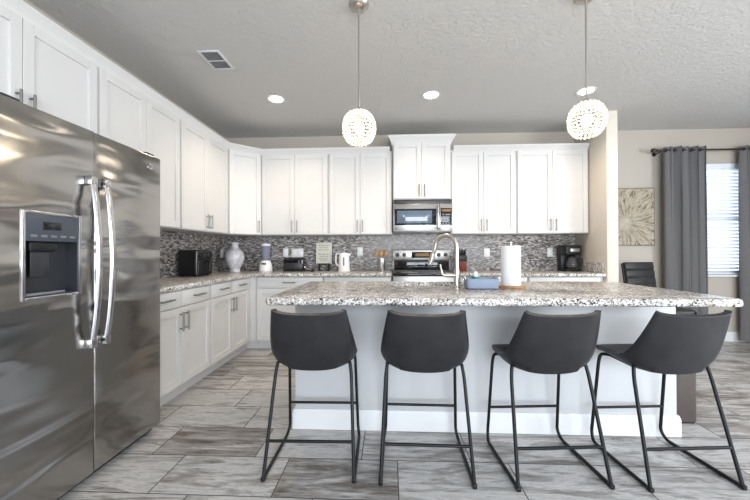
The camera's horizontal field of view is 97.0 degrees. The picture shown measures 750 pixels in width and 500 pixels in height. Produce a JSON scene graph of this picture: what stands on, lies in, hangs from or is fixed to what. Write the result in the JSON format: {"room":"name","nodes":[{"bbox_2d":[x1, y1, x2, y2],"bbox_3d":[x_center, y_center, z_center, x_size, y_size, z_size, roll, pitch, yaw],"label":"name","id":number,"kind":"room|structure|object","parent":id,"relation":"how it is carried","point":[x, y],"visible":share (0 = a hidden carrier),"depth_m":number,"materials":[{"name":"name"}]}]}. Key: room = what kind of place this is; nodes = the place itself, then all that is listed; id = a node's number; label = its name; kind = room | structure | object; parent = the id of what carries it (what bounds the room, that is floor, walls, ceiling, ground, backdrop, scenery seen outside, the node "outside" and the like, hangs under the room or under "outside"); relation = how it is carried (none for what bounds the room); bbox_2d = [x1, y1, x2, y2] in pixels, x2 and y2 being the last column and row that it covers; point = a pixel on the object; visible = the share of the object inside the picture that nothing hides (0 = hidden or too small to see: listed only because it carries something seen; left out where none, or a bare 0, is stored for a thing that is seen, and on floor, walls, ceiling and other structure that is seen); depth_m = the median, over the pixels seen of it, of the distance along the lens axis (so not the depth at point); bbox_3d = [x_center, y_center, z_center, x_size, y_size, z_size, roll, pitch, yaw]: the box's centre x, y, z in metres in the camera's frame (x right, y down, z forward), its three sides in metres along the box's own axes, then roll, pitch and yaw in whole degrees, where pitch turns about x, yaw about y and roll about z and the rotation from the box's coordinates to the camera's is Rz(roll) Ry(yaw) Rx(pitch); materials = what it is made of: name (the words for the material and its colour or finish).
{"room":"kitchen","nodes":[
{"label":"kitchen","id":0,"kind":"room"},
{"bbox_2d":[23,0,226,277],"bbox_3d":[-2.300,-0.197,0.646,0.160,2.745,7.878,0,0,3],"label":"wall","id":1,"kind":"structure","parent":0,"point":[171,242],"depth_m":3.49,"materials":[{"name":"tile"}]},
{"bbox_2d":[0,4,96,132],"bbox_3d":[-1.998,-0.951,1.751,0.367,0.605,0.910,0,0,3],"label":"upper cabinet","id":2,"kind":"object","parent":1,"relation":"attached to","point":[37,69],"visible":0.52,"depth_m":1.86,"materials":[{"name":"white paint"}]},
{"bbox_2d":[97,67,179,228],"bbox_3d":[-1.957,-0.723,2.636,0.367,1.050,0.862,0,0,3],"label":"upper cabinet","id":3,"kind":"object","parent":1,"relation":"attached to","point":[126,116],"visible":0.44,"depth_m":2.62,"materials":[{"name":"white paint"}]},
{"bbox_2d":[160,119,227,233],"bbox_3d":[-1.917,-0.718,3.523,0.367,1.050,0.910,0,0,3],"label":"upper cabinet","id":4,"kind":"object","parent":1,"relation":"attached to","point":[203,160],"visible":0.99,"depth_m":3.43,"materials":[{"name":"white paint"}]},
{"bbox_2d":[28,0,749,137],"bbox_3d":[1.539,-1.633,0.479,7.856,0.100,8.178,0,0,3],"label":"ceiling","id":5,"kind":"structure","parent":0,"point":[495,66],"depth_m":2.73,"materials":[{"name":"grey paint"}]},
{"bbox_2d":[196,50,233,69],"bbox_3d":[-1.303,-1.554,2.724,0.180,0.014,0.270,0,0,3],"label":"ceiling vent","id":6,"kind":"object","parent":5,"relation":"in","point":[215,59],"visible":1,"depth_m":2.71,"materials":[{"name":"white plastic"}]},
{"bbox_2d":[267,95,284,102],"bbox_3d":[-1.020,-1.554,3.417,0.180,0.006,0.180,0,0,3],"label":"recessed light","id":7,"kind":"object","parent":5,"relation":"in","point":[272,98],"visible":1,"depth_m":3.42,"materials":[{"name":"beige"}]},
{"bbox_2d":[342,0,375,146],"bbox_3d":[-0.102,-1.121,2.113,0.218,0.895,0.218,0,0,25],"label":"pendant lamp","id":8,"kind":"object","parent":5,"relation":"hanging from","point":[357,6],"visible":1,"depth_m":2.09,"materials":[{"name":"white glass"}]},
{"bbox_2d":[422,91,439,99],"bbox_3d":[0.565,-1.560,3.342,0.180,0.006,0.180,0,0,3],"label":"recessed light","id":9,"kind":"object","parent":5,"relation":"in","point":[429,95],"visible":1,"depth_m":3.34,"materials":[{"name":"beige plastic"}]},
{"bbox_2d":[575,86,596,95],"bbox_3d":[2.081,-1.565,3.270,0.180,0.006,0.180,0,0,3],"label":"recessed light","id":10,"kind":"object","parent":5,"relation":"in","point":[581,92],"visible":0.84,"depth_m":3.27,"materials":[{"name":"beige"}]},
{"bbox_2d":[566,0,607,139],"bbox_3d":[1.306,-1.136,2.049,0.218,0.874,0.218,0,0,25],"label":"pendant lamp","id":11,"kind":"object","parent":5,"relation":"hanging from","point":[586,120],"visible":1,"depth_m":2.04,"materials":[{"name":"white glass"}]},
{"bbox_2d":[58,341,749,499],"bbox_3d":[1.549,1.211,0.462,7.856,0.100,8.178,0,0,3],"label":"floor","id":12,"kind":"structure","parent":0,"point":[208,442],"depth_m":1.87,"materials":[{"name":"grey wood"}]},
{"bbox_2d":[0,92,159,499],"bbox_3d":[-1.755,0.275,1.733,0.809,1.788,0.910,0,0,3],"label":"fridge","id":13,"kind":"object","parent":12,"relation":"on","point":[80,206],"visible":1,"depth_m":1.57,"materials":[{"name":"grey metal"}]},
{"bbox_2d":[160,285,209,406],"bbox_3d":[-1.809,0.750,2.638,0.642,0.872,0.843,0,0,3],"label":"base cabinet","id":14,"kind":"object","parent":12,"relation":"on","point":[184,313],"visible":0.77,"depth_m":2.63,"materials":[{"name":"white paint"}]},
{"bbox_2d":[160,271,391,292],"bbox_3d":[-0.959,0.293,3.341,2.266,0.040,2.341,0,0,3],"label":"countertop","id":15,"kind":"structure","parent":14,"relation":"on","point":[169,284],"depth_m":3.84,"materials":[{"name":"stone"}]},
{"bbox_2d":[178,250,211,276],"bbox_3d":[-1.871,0.138,3.512,0.323,0.278,0.230,0,0,15],"label":"air fryer","id":16,"kind":"object","parent":15,"relation":"on","point":[195,263],"visible":1,"depth_m":3.42,"materials":[{"name":"black plastic"}]},
{"bbox_2d":[197,260,211,274],"bbox_3d":[-1.791,0.182,3.490,0.018,0.150,0.196,0,0,15],"label":"basket","id":17,"kind":"object","parent":16,"relation":"on","point":[202,265],"depth_m":3.46,"materials":[{"name":"black plastic"}]},
{"bbox_2d":[225,242,244,271],"bbox_3d":[-1.793,0.092,4.246,0.232,0.379,0.232,0,0,3],"label":"vase","id":18,"kind":"object","parent":15,"relation":"on","point":[234,257],"visible":0.94,"depth_m":4.18,"materials":[{"name":"ceramic"}]},
{"bbox_2d":[259,243,273,270],"bbox_3d":[-1.455,0.095,4.418,0.176,0.372,0.176,-1,0,41],"label":"blender","id":19,"kind":"object","parent":15,"relation":"on","point":[265,265],"visible":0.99,"depth_m":4.37,"materials":[{"name":"white plastic"}]},
{"bbox_2d":[261,246,270,260],"bbox_3d":[-1.455,0.042,4.419,0.128,0.194,0.128,0,0,3],"label":"jar","id":20,"kind":"object","parent":19,"relation":"on","point":[265,250],"depth_m":4.37,"materials":[{"name":"grey"}]},
{"bbox_2d":[283,258,306,270],"bbox_3d":[-1.049,0.191,4.388,0.293,0.177,0.172,0,0,3],"label":"toaster","id":21,"kind":"object","parent":15,"relation":"on","point":[289,264],"visible":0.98,"depth_m":4.31,"materials":[{"name":"black metal"}]},
{"bbox_2d":[316,242,331,270],"bbox_3d":[-0.685,0.091,4.458,0.212,0.384,0.079,0,0,3],"label":"sign","id":22,"kind":"object","parent":15,"relation":"on","point":[323,250],"visible":1,"depth_m":4.45,"materials":[{"name":"beige paper"}]},
{"bbox_2d":[335,251,349,270],"bbox_3d":[-0.413,0.146,4.366,0.177,0.261,0.160,0,0,40],"label":"electric kettle","id":23,"kind":"object","parent":15,"relation":"on","point":[344,264],"visible":0.97,"depth_m":4.30,"materials":[{"name":"white plastic"}]},
{"bbox_2d":[378,258,384,270],"bbox_3d":[0.082,0.191,4.308,0.094,0.168,0.094,0,0,3],"label":"utensil crock","id":24,"kind":"object","parent":15,"relation":"on","point":[381,261],"visible":0.86,"depth_m":4.27,"materials":[{"name":"silver metal"}]},
{"bbox_2d":[201,278,248,378],"bbox_3d":[-1.771,0.755,3.476,0.642,0.872,0.828,0,0,3],"label":"base cabinet","id":25,"kind":"object","parent":12,"relation":"on","point":[229,300],"visible":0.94,"depth_m":3.38,"materials":[{"name":"white paint"}]},
{"bbox_2d":[242,277,258,350],"bbox_3d":[-1.733,0.760,4.223,0.653,0.872,0.659,0,0,3],"label":"base cabinet","id":26,"kind":"object","parent":12,"relation":"on","point":[252,343],"visible":0.18,"depth_m":3.95,"materials":[{"name":"white paint"}]},
{"bbox_2d":[256,277,323,347],"bbox_3d":[-1.000,0.757,4.198,0.808,0.872,0.642,0,0,3],"label":"base cabinet","id":27,"kind":"object","parent":12,"relation":"on","point":[266,287],"visible":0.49,"depth_m":3.93,"materials":[{"name":"white paint"}]},
{"bbox_2d":[260,309,360,482],"bbox_3d":[-0.334,0.741,1.905,0.486,0.872,0.482,0,0,2],"label":"bar stool","id":28,"kind":"object","parent":12,"relation":"on","point":[299,341],"visible":1,"depth_m":1.72,"materials":[{"name":"grey leather"}]},
{"bbox_2d":[324,277,390,280],"bbox_3d":[-0.194,0.754,4.161,0.798,0.872,0.642,0,0,3],"label":"base cabinet","id":29,"kind":"object","parent":12,"relation":"on","point":[325,278],"visible":0.07,"depth_m":3.88,"materials":[{"name":"white paint"}]},
{"bbox_2d":[392,249,453,280],"bbox_3d":[0.599,0.574,4.083,0.760,1.165,0.686,0,0,3],"label":"range","id":30,"kind":"object","parent":12,"relation":"on","point":[407,265],"visible":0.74,"depth_m":4.34,"materials":[{"name":"silver metal"}]},
{"bbox_2d":[392,271,453,275],"bbox_3d":[0.598,0.286,4.088,0.760,0.033,0.550,0,0,3],"label":"cooktop","id":31,"kind":"object","parent":30,"relation":"in","point":[395,273],"depth_m":3.83,"materials":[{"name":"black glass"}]},
{"bbox_2d":[378,309,476,488],"bbox_3d":[0.271,0.738,1.867,0.486,0.872,0.482,0,0,3],"label":"bar stool","id":32,"kind":"object","parent":12,"relation":"on","point":[418,343],"visible":1,"depth_m":1.69,"materials":[{"name":"black leather"}]},
{"bbox_2d":[292,305,681,436],"bbox_3d":[0.699,0.741,2.443,2.462,0.872,0.627,0,0,3],"label":"kitchen island","id":33,"kind":"object","parent":12,"relation":"on","point":[487,326],"visible":0.55,"depth_m":2.14,"materials":[{"name":"paint"}]},
{"bbox_2d":[265,281,742,306],"bbox_3d":[0.672,0.281,2.272,2.517,0.042,1.042,0,0,3],"label":"island countertop","id":34,"kind":"structure","parent":33,"relation":"on","point":[313,293],"depth_m":1.87,"materials":[{"name":"stone"}]},
{"bbox_2d":[428,233,460,287],"bbox_3d":[0.475,0.071,2.348,0.249,0.380,0.098,0,0,34],"label":"faucet","id":35,"kind":"object","parent":34,"relation":"on","point":[456,275],"visible":1,"depth_m":2.31,"materials":[{"name":"silver metal"}]},
{"bbox_2d":[463,275,499,288],"bbox_3d":[0.719,0.215,2.253,0.232,0.091,0.126,0,0,3],"label":"tub","id":36,"kind":"object","parent":34,"relation":"on","point":[469,283],"visible":1,"depth_m":2.20,"materials":[{"name":"blue plastic"}]},
{"bbox_2d":[472,271,478,278],"bbox_3d":[0.684,0.198,2.255,0.050,0.106,0.050,0,0,3],"label":"soap bottle","id":37,"kind":"object","parent":36,"relation":"in","point":[475,275],"visible":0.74,"depth_m":2.24,"materials":[{"name":"white plastic"}]},
{"bbox_2d":[499,241,525,288],"bbox_3d":[0.942,0.098,2.299,0.186,0.323,0.186,0,0,3],"label":"paper towel holder","id":38,"kind":"object","parent":34,"relation":"on","point":[510,242],"visible":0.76,"depth_m":2.23,"materials":[{"name":"brown wood"}]},
{"bbox_2d":[501,246,520,285],"bbox_3d":[0.942,0.107,2.299,0.129,0.273,0.129,0,0,3],"label":"paper towel roll","id":39,"kind":"object","parent":38,"relation":"on","point":[510,255],"visible":0.98,"depth_m":2.24,"materials":[{"name":"white paper"}]},
{"bbox_2d":[460,277,526,280],"bbox_3d":[1.378,0.748,4.089,0.773,0.872,0.642,0,0,3],"label":"base cabinet","id":40,"kind":"object","parent":12,"relation":"on","point":[461,278],"visible":0.12,"depth_m":3.81,"materials":[{"name":"white paint"}]},
{"bbox_2d":[486,310,614,491],"bbox_3d":[0.921,0.736,1.841,0.486,0.872,0.482,0,0,-2],"label":"bar stool","id":41,"kind":"object","parent":12,"relation":"on","point":[540,343],"visible":1,"depth_m":1.66,"materials":[{"name":"black leather"}]},
{"bbox_2d":[527,277,602,281],"bbox_3d":[2.189,0.745,4.052,0.843,0.872,0.642,0,0,3],"label":"base cabinet","id":42,"kind":"object","parent":12,"relation":"on","point":[571,279],"visible":0.06,"depth_m":3.77,"materials":[{"name":"white paint"}]},
{"bbox_2d":[451,270,605,276],"bbox_3d":[1.800,0.288,4.075,1.630,0.040,0.623,0,0,3],"label":"countertop","id":43,"kind":"structure","parent":42,"relation":"on","point":[469,273],"depth_m":3.79,"materials":[{"name":"stone"}]},
{"bbox_2d":[459,255,466,270],"bbox_3d":[1.111,0.168,4.260,0.113,0.206,0.157,0,0,3],"label":"knife block","id":44,"kind":"object","parent":43,"relation":"on","point":[462,258],"visible":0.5,"depth_m":4.20,"materials":[{"name":"red wood"}]},
{"bbox_2d":[558,245,582,270],"bbox_3d":[2.486,0.104,4.218,0.216,0.324,0.228,0,0,3],"label":"coffee maker","id":45,"kind":"object","parent":43,"relation":"on","point":[566,254],"visible":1,"depth_m":4.21,"materials":[{"name":"black plastic"}]},
{"bbox_2d":[621,262,656,287],"bbox_3d":[3.162,0.658,3.683,0.446,1.035,0.538,0,0,-12],"label":"dining chair","id":46,"kind":"object","parent":12,"relation":"on","point":[640,273],"visible":0.34,"depth_m":3.88,"materials":[{"name":"grey leather"}]},
{"bbox_2d":[590,310,747,492],"bbox_3d":[1.557,0.734,1.832,0.486,0.872,0.482,0,0,-2],"label":"bar stool","id":47,"kind":"object","parent":12,"relation":"on","point":[673,344],"visible":1,"depth_m":1.66,"materials":[{"name":"black leather"}]},
{"bbox_2d":[676,307,696,423],"bbox_3d":[2.075,0.789,2.373,0.218,0.765,0.294,0,0,3],"label":"trash bin","id":48,"kind":"object","parent":12,"relation":"on","point":[685,383],"visible":0.09,"depth_m":2.23,"materials":[{"name":"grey metal"}]},
{"bbox_2d":[226,128,749,331],"bbox_3d":[1.727,-0.187,4.475,7.556,2.745,0.160,0,0,3],"label":"wall","id":49,"kind":"structure","parent":0,"point":[637,167],"depth_m":4.39,"materials":[{"name":"white paint"}]},
{"bbox_2d":[206,149,264,235],"bbox_3d":[-1.753,-0.714,4.267,0.614,1.050,0.592,0,0,3],"label":"upper cabinet","id":50,"kind":"object","parent":49,"relation":"attached to","point":[244,168],"visible":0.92,"depth_m":4.09,"materials":[{"name":"white paint"}]},
{"bbox_2d":[0,0,389,154],"bbox_3d":[-0.865,-1.259,2.483,1.945,0.073,3.467,0,0,3],"label":"trim","id":51,"kind":"structure","parent":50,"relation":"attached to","point":[21,8],"depth_m":2.53,"materials":[{"name":"white paint"}]},
{"bbox_2d":[283,248,287,256],"bbox_3d":[-1.220,0.034,4.524,0.070,0.116,0.009,0,0,3],"label":"wall outlet","id":52,"kind":"object","parent":49,"relation":"attached to","point":[285,250],"visible":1,"depth_m":4.52,"materials":[{"name":"white plastic"}]},
{"bbox_2d":[262,154,331,235],"bbox_3d":[-1.012,-0.716,4.350,0.864,1.050,0.367,0,0,3],"label":"upper cabinet","id":53,"kind":"object","parent":49,"relation":"attached to","point":[295,188],"visible":0.98,"depth_m":4.21,"materials":[{"name":"white paint"}]},
{"bbox_2d":[291,249,302,256],"bbox_3d":[-1.057,0.038,4.516,0.165,0.116,0.009,0,0,3],"label":"wall outlet","id":54,"kind":"object","parent":49,"relation":"attached to","point":[294,252],"visible":1,"depth_m":4.51,"materials":[{"name":"white plastic"}]},
{"bbox_2d":[357,247,362,255],"bbox_3d":[-0.202,0.020,4.477,0.075,0.116,0.009,0,0,3],"label":"wall outlet","id":55,"kind":"object","parent":49,"relation":"attached to","point":[359,249],"visible":1,"depth_m":4.47,"materials":[{"name":"white plastic"}]},
{"bbox_2d":[329,151,391,235],"bbox_3d":[-0.180,-0.719,4.312,0.798,1.050,0.367,0,0,3],"label":"upper cabinet","id":56,"kind":"object","parent":49,"relation":"attached to","point":[360,185],"visible":1,"depth_m":4.17,"materials":[{"name":"white paint"}]},
{"bbox_2d":[388,133,455,199],"bbox_3d":[0.583,-1.021,4.251,0.822,0.787,0.412,0,0,3],"label":"upper cabinet","id":57,"kind":"object","parent":49,"relation":"attached to","point":[421,163],"visible":1,"depth_m":4.08,"materials":[{"name":"white paint"}]},
{"bbox_2d":[393,199,452,233],"bbox_3d":[0.591,-0.420,4.218,0.720,0.405,0.449,0,0,3],"label":"microwave","id":58,"kind":"object","parent":57,"relation":"attached to","point":[416,216],"visible":0.99,"depth_m":4.04,"materials":[{"name":"silver metal"}]},
{"bbox_2d":[448,150,515,234],"bbox_3d":[1.350,-0.725,4.242,0.798,1.050,0.367,0,0,3],"label":"upper cabinet","id":59,"kind":"object","parent":49,"relation":"attached to","point":[483,184],"visible":0.99,"depth_m":4.10,"materials":[{"name":"white paint"}]},
{"bbox_2d":[484,248,489,256],"bbox_3d":[1.485,0.034,4.400,0.075,0.116,0.009,0,0,3],"label":"wall outlet","id":60,"kind":"object","parent":49,"relation":"attached to","point":[486,250],"visible":1,"depth_m":4.40,"materials":[{"name":"white plastic"}]},
{"bbox_2d":[510,150,587,234],"bbox_3d":[2.182,-0.728,4.204,0.864,1.050,0.367,0,0,3],"label":"upper cabinet","id":61,"kind":"object","parent":49,"relation":"attached to","point":[552,185],"visible":0.98,"depth_m":4.06,"materials":[{"name":"white paint"}]},
{"bbox_2d":[453,143,589,151],"bbox_3d":[1.790,-1.259,4.076,1.634,0.073,0.042,0,0,3],"label":"trim","id":62,"kind":"structure","parent":61,"relation":"attached to","point":[556,146],"depth_m":4.07,"materials":[{"name":"white paint"}]},
{"bbox_2d":[547,248,552,256],"bbox_3d":[2.303,0.033,4.363,0.070,0.116,0.009,0,0,3],"label":"wall outlet","id":63,"kind":"object","parent":49,"relation":"attached to","point":[549,250],"visible":1,"depth_m":4.36,"materials":[{"name":"white plastic"}]},
{"bbox_2d":[618,188,654,245],"bbox_3d":[3.244,-0.431,4.319,0.744,0.744,0.035,0,0,3],"label":"canvas","id":64,"kind":"object","parent":49,"relation":"attached to","point":[636,218],"visible":0.58,"depth_m":4.29,"materials":[{"name":"beige fabric"}]},
{"bbox_2d":[650,148,749,156],"bbox_3d":[4.467,-1.258,4.211,1.920,0.073,0.146,0,0,3],"label":"curtain rod","id":65,"kind":"object","parent":49,"relation":"attached to","point":[653,150],"visible":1,"depth_m":4.18,"materials":[{"name":"brown metal"}]},
{"bbox_2d":[663,145,707,314],"bbox_3d":[3.922,-0.082,4.186,0.525,2.455,0.105,0,0,3],"label":"curtain","id":66,"kind":"object","parent":65,"relation":"hanging from","point":[685,234],"visible":0.86,"depth_m":4.18,"materials":[{"name":"grey fabric"}]},
{"bbox_2d":[738,145,749,341],"bbox_3d":[4.858,-0.085,4.143,0.504,2.455,0.105,0,0,3],"label":"curtain","id":67,"kind":"object","parent":65,"relation":"hanging from","point":[744,155],"visible":1,"depth_m":4.16,"materials":[{"name":"grey fabric"}]},
{"bbox_2d":[707,219,738,276],"bbox_3d":[4.490,-0.390,4.313,1.080,1.470,0.155,0,0,3],"label":"window","id":68,"kind":"structure","parent":49,"relation":"in","point":[709,275],"depth_m":4.24,"materials":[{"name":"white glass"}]},
{"bbox_2d":[706,163,738,273],"bbox_3d":[4.489,-0.406,4.302,1.000,1.433,0.050,0,0,3],"label":"window blind","id":69,"kind":"object","parent":68,"relation":"attached to","point":[729,169],"visible":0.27,"depth_m":4.30,"materials":[{"name":"white plastic"}]},
{"bbox_2d":[724,332,745,341],"bbox_3d":[4.132,1.116,4.280,2.744,0.120,0.014,0,0,3],"label":"baseboard","id":70,"kind":"structure","parent":49,"relation":"attached to","point":[730,336],"depth_m":4.25,"materials":[{"name":"white wood"}]},
{"bbox_2d":[574,110,618,282],"bbox_3d":[2.679,-0.193,4.037,0.125,2.745,0.647,0,0,3],"label":"wall","id":71,"kind":"structure","parent":0,"point":[600,244],"depth_m":3.79,"materials":[{"name":"beige paint"}]},
{"bbox_2d":[574,262,603,272],"bbox_3d":[2.606,0.207,4.056,0.024,0.114,0.587,0,0,3],"label":"backsplash","id":72,"kind":"structure","parent":71,"relation":"attached to","point":[587,266],"depth_m":3.97,"materials":[{"name":"stone"}]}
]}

